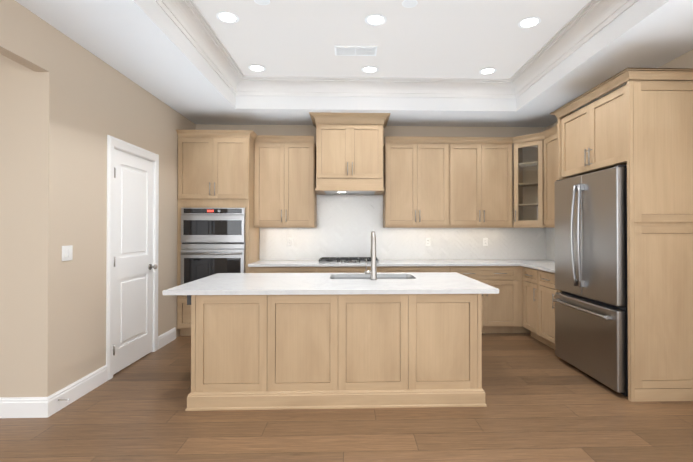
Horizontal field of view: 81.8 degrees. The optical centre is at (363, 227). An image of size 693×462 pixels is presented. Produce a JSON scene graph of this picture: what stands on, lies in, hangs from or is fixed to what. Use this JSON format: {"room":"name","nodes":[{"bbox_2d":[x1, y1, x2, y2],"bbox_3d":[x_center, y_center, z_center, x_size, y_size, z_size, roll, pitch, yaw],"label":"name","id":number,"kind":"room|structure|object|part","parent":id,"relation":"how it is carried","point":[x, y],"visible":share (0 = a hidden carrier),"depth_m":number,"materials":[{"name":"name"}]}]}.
{"room":"kitchen","nodes":[
{"label":"kitchen","id":0,"kind":"room"},
{"bbox_2d":[0,54,35,397],"bbox_3d":[-4.207,-0.260,2.951,3.540,3.307,0.100,0,0,-2],"label":"wall","id":1,"kind":"structure","parent":0,"point":[17,157],"depth_m":2.95,"materials":[{"name":"beige paint"}]},
{"bbox_2d":[0,395,51,417],"bbox_3d":[-4.097,1.321,2.884,3.556,0.145,0.016,0,0,-2],"label":"baseboard","id":2,"kind":"structure","parent":1,"relation":"attached to","point":[30,407],"depth_m":2.93,"materials":[{"name":"white wood"}]},
{"bbox_2d":[0,0,49,71],"bbox_3d":[-2.287,-1.560,-0.133,0.100,0.755,6.207,0,0,-2],"label":"header beam","id":3,"kind":"structure","parent":0,"point":[24,36],"depth_m":2.75,"materials":[{"name":"beige paint"}]},
{"bbox_2d":[33,25,195,396],"bbox_3d":[-2.431,-0.249,4.354,0.100,3.307,2.793,0,0,-2],"label":"wall","id":4,"kind":"structure","parent":0,"point":[87,102],"depth_m":3.32,"materials":[{"name":"beige paint"}]},
{"bbox_2d":[62,245,72,260],"bbox_3d":[-2.336,0.200,3.150,0.012,0.120,0.116,0,0,-2],"label":"switch plate","id":5,"kind":"object","parent":4,"relation":"attached to","point":[67,253],"visible":1,"depth_m":3.15,"materials":[{"name":"white plastic"}]},
{"bbox_2d":[52,365,107,414],"bbox_3d":[-2.339,1.324,3.306,0.016,0.145,0.688,0,0,-2],"label":"baseboard","id":6,"kind":"structure","parent":4,"relation":"attached to","point":[86,384],"depth_m":3.26,"materials":[{"name":"white wood"}]},
{"bbox_2d":[106,135,158,380],"bbox_3d":[-2.414,0.276,4.142,0.119,2.254,0.968,0,0,-2],"label":"door frame","id":7,"kind":"structure","parent":4,"relation":"attached to","point":[113,143],"depth_m":3.74,"materials":[{"name":"white wood"}]},
{"bbox_2d":[113,149,157,374],"bbox_3d":[-2.353,0.322,4.140,0.118,2.138,0.767,0,0,-2],"label":"pantry door","id":8,"kind":"structure","parent":4,"relation":"in","point":[133,270],"depth_m":4.11,"materials":[{"name":"white wood"}]},
{"bbox_2d":[158,327,175,348],"bbox_3d":[-2.389,1.336,4.850,0.016,0.145,0.459,0,0,-2],"label":"baseboard","id":9,"kind":"structure","parent":4,"relation":"attached to","point":[170,335],"depth_m":4.82,"materials":[{"name":"white wood"}]},
{"bbox_2d":[0,333,692,461],"bbox_3d":[-1.537,1.431,1.264,9.170,0.100,9.400,0,0,-2],"label":"floor","id":10,"kind":"structure","parent":0,"point":[544,402],"depth_m":2.80,"materials":[{"name":"brown wood"}]},
{"bbox_2d":[177,137,259,335],"bbox_3d":[-1.954,0.121,5.408,0.914,2.585,0.725,0,0,-2],"label":"tall cabinet","id":11,"kind":"object","parent":10,"relation":"on","point":[218,231],"visible":0.73,"depth_m":5.15,"materials":[{"name":"brown wood"}]},
{"bbox_2d":[249,265,323,272],"bbox_3d":[-1.022,0.958,5.475,0.950,0.910,0.617,0,0,-2],"label":"base cabinet","id":12,"kind":"object","parent":10,"relation":"on","point":[259,268],"depth_m":5.17,"materials":[{"name":"brown wood"}]},
{"bbox_2d":[185,291,490,410],"bbox_3d":[-0.227,0.959,3.711,2.335,0.880,1.260,0,0,-2],"label":"kitchen island","id":13,"kind":"object","parent":10,"relation":"on","point":[372,338],"depth_m":3.11,"materials":[{"name":"brown wood"}]},
{"bbox_2d":[163,271,498,294],"bbox_3d":[-0.257,0.538,3.719,2.594,0.107,1.270,0,0,-2],"label":"island countertop","id":14,"kind":"structure","parent":13,"relation":"on","point":[223,283],"depth_m":3.46,"materials":[{"name":"white stone"}]},
{"bbox_2d":[365,231,376,279],"bbox_3d":[0.064,0.258,3.792,0.116,0.456,0.204,0,0,-2],"label":"faucet","id":15,"kind":"object","parent":14,"relation":"on","point":[373,272],"depth_m":3.70,"materials":[{"name":"silver metal"}]},
{"bbox_2d":[331,277,411,278],"bbox_3d":[0.084,0.632,3.999,0.847,0.220,0.462,0,0,-2],"label":"sink","id":16,"kind":"object","parent":14,"relation":"in","point":[331,277],"depth_m":4.23,"materials":[{"name":"silver metal"}]},
{"bbox_2d":[324,265,387,272],"bbox_3d":[-0.205,0.958,5.501,0.963,0.910,0.617,0,0,-2],"label":"base cabinet","id":17,"kind":"object","parent":10,"relation":"on","point":[327,268],"depth_m":5.20,"materials":[{"name":"brown wood"}]},
{"bbox_2d":[388,265,455,272],"bbox_3d":[0.662,0.959,5.529,1.053,0.910,0.617,0,0,-2],"label":"base cabinet","id":18,"kind":"object","parent":10,"relation":"on","point":[391,268],"depth_m":5.23,"materials":[{"name":"brown wood"}]},
{"bbox_2d":[456,265,511,332],"bbox_3d":[1.538,0.959,5.557,0.982,0.910,0.617,0,0,-2],"label":"base cabinet","id":19,"kind":"object","parent":10,"relation":"on","point":[496,308],"depth_m":5.26,"materials":[{"name":"brown wood"}]},
{"bbox_2d":[248,261,554,268],"bbox_3d":[0.606,0.486,5.516,4.208,0.034,0.647,0,0,-2],"label":"countertop","id":20,"kind":"structure","parent":19,"relation":"on","point":[253,266],"depth_m":5.24,"materials":[{"name":"white stone"}]},
{"bbox_2d":[318,257,378,262],"bbox_3d":[-0.206,0.445,5.502,0.810,0.048,0.500,0,0,-2],"label":"cooktop","id":21,"kind":"object","parent":20,"relation":"in","point":[330,259],"depth_m":5.39,"materials":[{"name":"black metal"}]},
{"bbox_2d":[512,265,523,332],"bbox_3d":[2.335,0.959,5.557,0.750,0.910,0.667,0,0,-2],"label":"base cabinet","id":22,"kind":"object","parent":10,"relation":"on","point":[522,301],"depth_m":5.28,"materials":[{"name":"brown wood"}]},
{"bbox_2d":[524,269,531,335],"bbox_3d":[2.408,0.955,5.021,0.637,0.910,0.550,0,0,-2],"label":"base cabinet","id":23,"kind":"object","parent":10,"relation":"on","point":[527,272],"depth_m":5.09,"materials":[{"name":"brown wood"}]},
{"bbox_2d":[532,269,557,349],"bbox_3d":[2.421,0.951,4.624,0.637,0.910,0.525,0,0,-2],"label":"base cabinet","id":24,"kind":"object","parent":10,"relation":"on","point":[543,284],"depth_m":4.69,"materials":[{"name":"brown wood"}]},
{"bbox_2d":[524,265,554,272],"bbox_3d":[2.401,0.481,4.807,0.666,0.034,0.885,0,0,-2],"label":"countertop","id":25,"kind":"structure","parent":24,"relation":"on","point":[547,268],"depth_m":4.78,"materials":[{"name":"white stone"}]},
{"bbox_2d":[552,165,627,395],"bbox_3d":[2.362,0.443,3.794,0.754,1.914,1.008,0,0,-2],"label":"fridge","id":26,"kind":"object","parent":10,"relation":"on","point":[591,319],"visible":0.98,"depth_m":3.60,"materials":[{"name":"grey metal"}]},
{"bbox_2d":[551,69,692,401],"bbox_3d":[2.419,0.068,3.787,0.696,2.665,1.241,0,0,-2],"label":"enclosure","id":27,"kind":"object","parent":10,"relation":"on","point":[640,128],"visible":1,"depth_m":3.23,"materials":[{"name":"brown wood"}]},
{"bbox_3d":[2.419,-1.225,3.797,0.696,0.080,1.241,0,0,-2],"label":"crown","id":28,"kind":"part","parent":27,"relation":"part of","materials":[{"name":"brown wood"}]},
{"bbox_2d":[15,0,692,126],"bbox_3d":[-1.537,-1.726,1.289,8.970,0.400,9.200,0,0,-2],"label":"ceiling","id":29,"kind":"structure","parent":0,"point":[148,46],"depth_m":3.82,"materials":[{"name":"white paint"}]},
{"bbox_2d":[196,124,545,259],"bbox_3d":[0.137,-0.237,5.883,5.330,3.307,0.100,0,0,-2],"label":"wall","id":30,"kind":"structure","parent":0,"point":[310,130],"depth_m":5.86,"materials":[{"name":"beige paint"}]},
{"bbox_2d":[254,142,317,227],"bbox_3d":[-1.092,-0.603,5.620,0.820,1.135,0.347,0,0,-2],"label":"upper cabinet","id":31,"kind":"object","parent":30,"relation":"attached to","point":[284,194],"depth_m":5.45,"materials":[{"name":"brown wood"}]},
{"bbox_2d":[314,124,385,191],"bbox_3d":[-0.190,-0.941,5.537,0.884,0.850,0.577,0,0,-2],"label":"upper cabinet","id":32,"kind":"object","parent":30,"relation":"attached to","point":[347,157],"depth_m":5.26,"materials":[{"name":"brown wood"}]},
{"bbox_2d":[176,68,692,143],"bbox_3d":[0.182,-1.340,4.473,5.124,0.320,2.733,0,0,-2],"label":"crown molding","id":33,"kind":"structure","parent":32,"relation":"attached to","point":[346,118],"depth_m":5.26,"materials":[{"name":"brown wood"}]},
{"bbox_2d":[260,195,554,260],"bbox_3d":[0.621,-0.011,5.080,4.206,0.950,1.526,0,0,-2],"label":"backsplash","id":34,"kind":"structure","parent":30,"relation":"attached to","point":[347,225],"depth_m":5.82,"materials":[{"name":"white tile"}]},
{"bbox_2d":[425,238,429,245],"bbox_3d":[0.939,0.206,5.836,0.074,0.120,0.009,0,0,-2],"label":"electrical outlet","id":35,"kind":"object","parent":34,"relation":"attached to","point":[427,241],"visible":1,"depth_m":5.83,"materials":[{"name":"white plastic"}]},
{"bbox_2d":[483,238,487,245],"bbox_3d":[1.786,0.207,5.863,0.074,0.120,0.009,0,0,-2],"label":"electrical outlet","id":36,"kind":"object","parent":34,"relation":"attached to","point":[485,241],"visible":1,"depth_m":5.86,"materials":[{"name":"white plastic"}]},
{"bbox_2d":[382,143,441,227],"bbox_3d":[0.769,-0.602,5.680,0.960,1.135,0.347,0,0,-2],"label":"upper cabinet","id":37,"kind":"object","parent":30,"relation":"attached to","point":[435,185],"depth_m":5.51,"materials":[{"name":"brown wood"}]},
{"bbox_2d":[442,143,521,227],"bbox_3d":[1.620,-0.602,5.682,1.027,1.135,0.396,0,0,-2],"label":"upper cabinet","id":38,"kind":"object","parent":30,"relation":"attached to","point":[477,186],"depth_m":5.54,"materials":[{"name":"brown wood"}]},
{"bbox_2d":[514,140,537,219],"bbox_3d":[2.231,-0.629,5.416,0.286,1.060,0.286,0,0,-2],"label":"upper cabinet","id":39,"kind":"object","parent":30,"relation":"attached to","point":[525,153],"depth_m":5.63,"materials":[{"name":"brown wood"}]},
{"bbox_2d":[193,0,590,78],"bbox_3d":[0.223,-1.887,3.528,3.570,0.043,3.100,0,0,-2],"label":"tray ceiling","id":40,"kind":"structure","parent":0,"point":[466,39],"depth_m":3.85,"materials":[{"name":"white paint"}]},
{"bbox_2d":[155,0,246,91],"bbox_3d":[-1.486,-1.771,3.467,0.150,0.190,2.790,0,0,-2],"label":"crown molding","id":41,"kind":"structure","parent":40,"relation":"attached to","point":[184,14],"depth_m":3.80,"materials":[{"name":"white wood"}]},
{"bbox_2d":[216,11,238,22],"bbox_3d":[-1.203,-1.861,3.532,0.196,0.008,0.196,0,0,-2],"label":"recessed light","id":42,"kind":"object","parent":40,"relation":"attached to","point":[226,17],"visible":1,"depth_m":3.53,"materials":[{"name":"white"}]},
{"bbox_2d":[248,65,265,71],"bbox_3d":[-1.238,-1.852,4.632,0.196,0.008,0.196,0,0,-2],"label":"recessed light","id":43,"kind":"object","parent":40,"relation":"attached to","point":[258,68],"visible":1,"depth_m":4.63,"materials":[{"name":"white"}]},
{"bbox_2d":[254,0,269,4],"bbox_3d":[-0.835,-1.864,3.274,0.132,0.007,0.132,0,0,-2],"label":"ceiling speaker","id":44,"kind":"object","parent":40,"relation":"attached to","point":[263,2],"visible":1,"depth_m":3.30,"materials":[{"name":"white plastic"}]},
{"bbox_2d":[334,45,376,55],"bbox_3d":[-0.084,-1.855,4.188,0.440,0.010,0.210,0,0,-2],"label":"air vent grille","id":45,"kind":"object","parent":40,"relation":"attached to","point":[355,50],"visible":0.96,"depth_m":4.18,"materials":[{"name":"white metal"}]},
{"bbox_2d":[361,66,377,72],"bbox_3d":[0.071,-1.852,4.673,0.196,0.008,0.196,0,0,-2],"label":"recessed light","id":46,"kind":"object","parent":40,"relation":"attached to","point":[369,69],"visible":1,"depth_m":4.66,"materials":[{"name":"white plastic"}]},
{"bbox_2d":[233,76,517,97],"bbox_3d":[0.175,-1.759,5.001,3.570,0.190,0.150,0,0,-2],"label":"crown molding","id":47,"kind":"structure","parent":40,"relation":"attached to","point":[256,85],"depth_m":5.03,"materials":[{"name":"white"}]},
{"bbox_2d":[365,14,386,25],"bbox_3d":[0.106,-1.861,3.574,0.196,0.008,0.196,0,0,-2],"label":"recessed light","id":48,"kind":"object","parent":40,"relation":"attached to","point":[375,19],"visible":1,"depth_m":3.56,"materials":[{"name":"white plastic"}]},
{"bbox_2d":[402,0,417,7],"bbox_3d":[0.382,-1.863,3.313,0.132,0.007,0.132,0,0,-2],"label":"ceiling speaker","id":49,"kind":"object","parent":40,"relation":"attached to","point":[409,3],"visible":1,"depth_m":3.31,"materials":[{"name":"white plastic"}]},
{"bbox_2d":[479,68,495,73],"bbox_3d":[1.465,-1.852,4.718,0.196,0.008,0.196,0,0,-2],"label":"recessed light","id":50,"kind":"object","parent":40,"relation":"attached to","point":[487,70],"visible":1,"depth_m":4.72,"materials":[{"name":"white"}]},
{"bbox_2d":[518,17,540,27],"bbox_3d":[1.500,-1.860,3.618,0.196,0.008,0.196,0,0,-2],"label":"recessed light","id":51,"kind":"object","parent":40,"relation":"attached to","point":[528,22],"visible":1,"depth_m":3.61,"materials":[{"name":"white plastic"}]},
{"bbox_2d":[507,0,637,95],"bbox_3d":[1.932,-1.770,3.576,0.150,0.190,2.790,0,0,-2],"label":"crown molding","id":52,"kind":"structure","parent":40,"relation":"attached to","point":[587,22],"depth_m":3.80,"materials":[{"name":"white wood"}]},
{"bbox_2d":[546,49,692,260],"bbox_3d":[2.896,-0.272,1.419,0.100,3.307,9.000,0,0,-2],"label":"wall","id":53,"kind":"structure","parent":0,"point":[685,60],"depth_m":3.50,"materials":[{"name":"beige paint"}]},
{"bbox_2d":[538,133,557,226],"bbox_3d":[2.535,-0.609,4.847,0.396,1.135,0.980,0,0,-2],"label":"upper cabinet","id":54,"kind":"object","parent":53,"relation":"attached to","point":[548,147],"depth_m":5.19,"materials":[{"name":"brown wood"}]},
{"bbox_3d":[0.469,-0.024,5.064,3.903,0.032,1.550,0,0,-2],"label":"cab light rail","id":55,"kind":"part","parent":54,"relation":"part of","materials":[{"name":"brown wood"}]}
]}

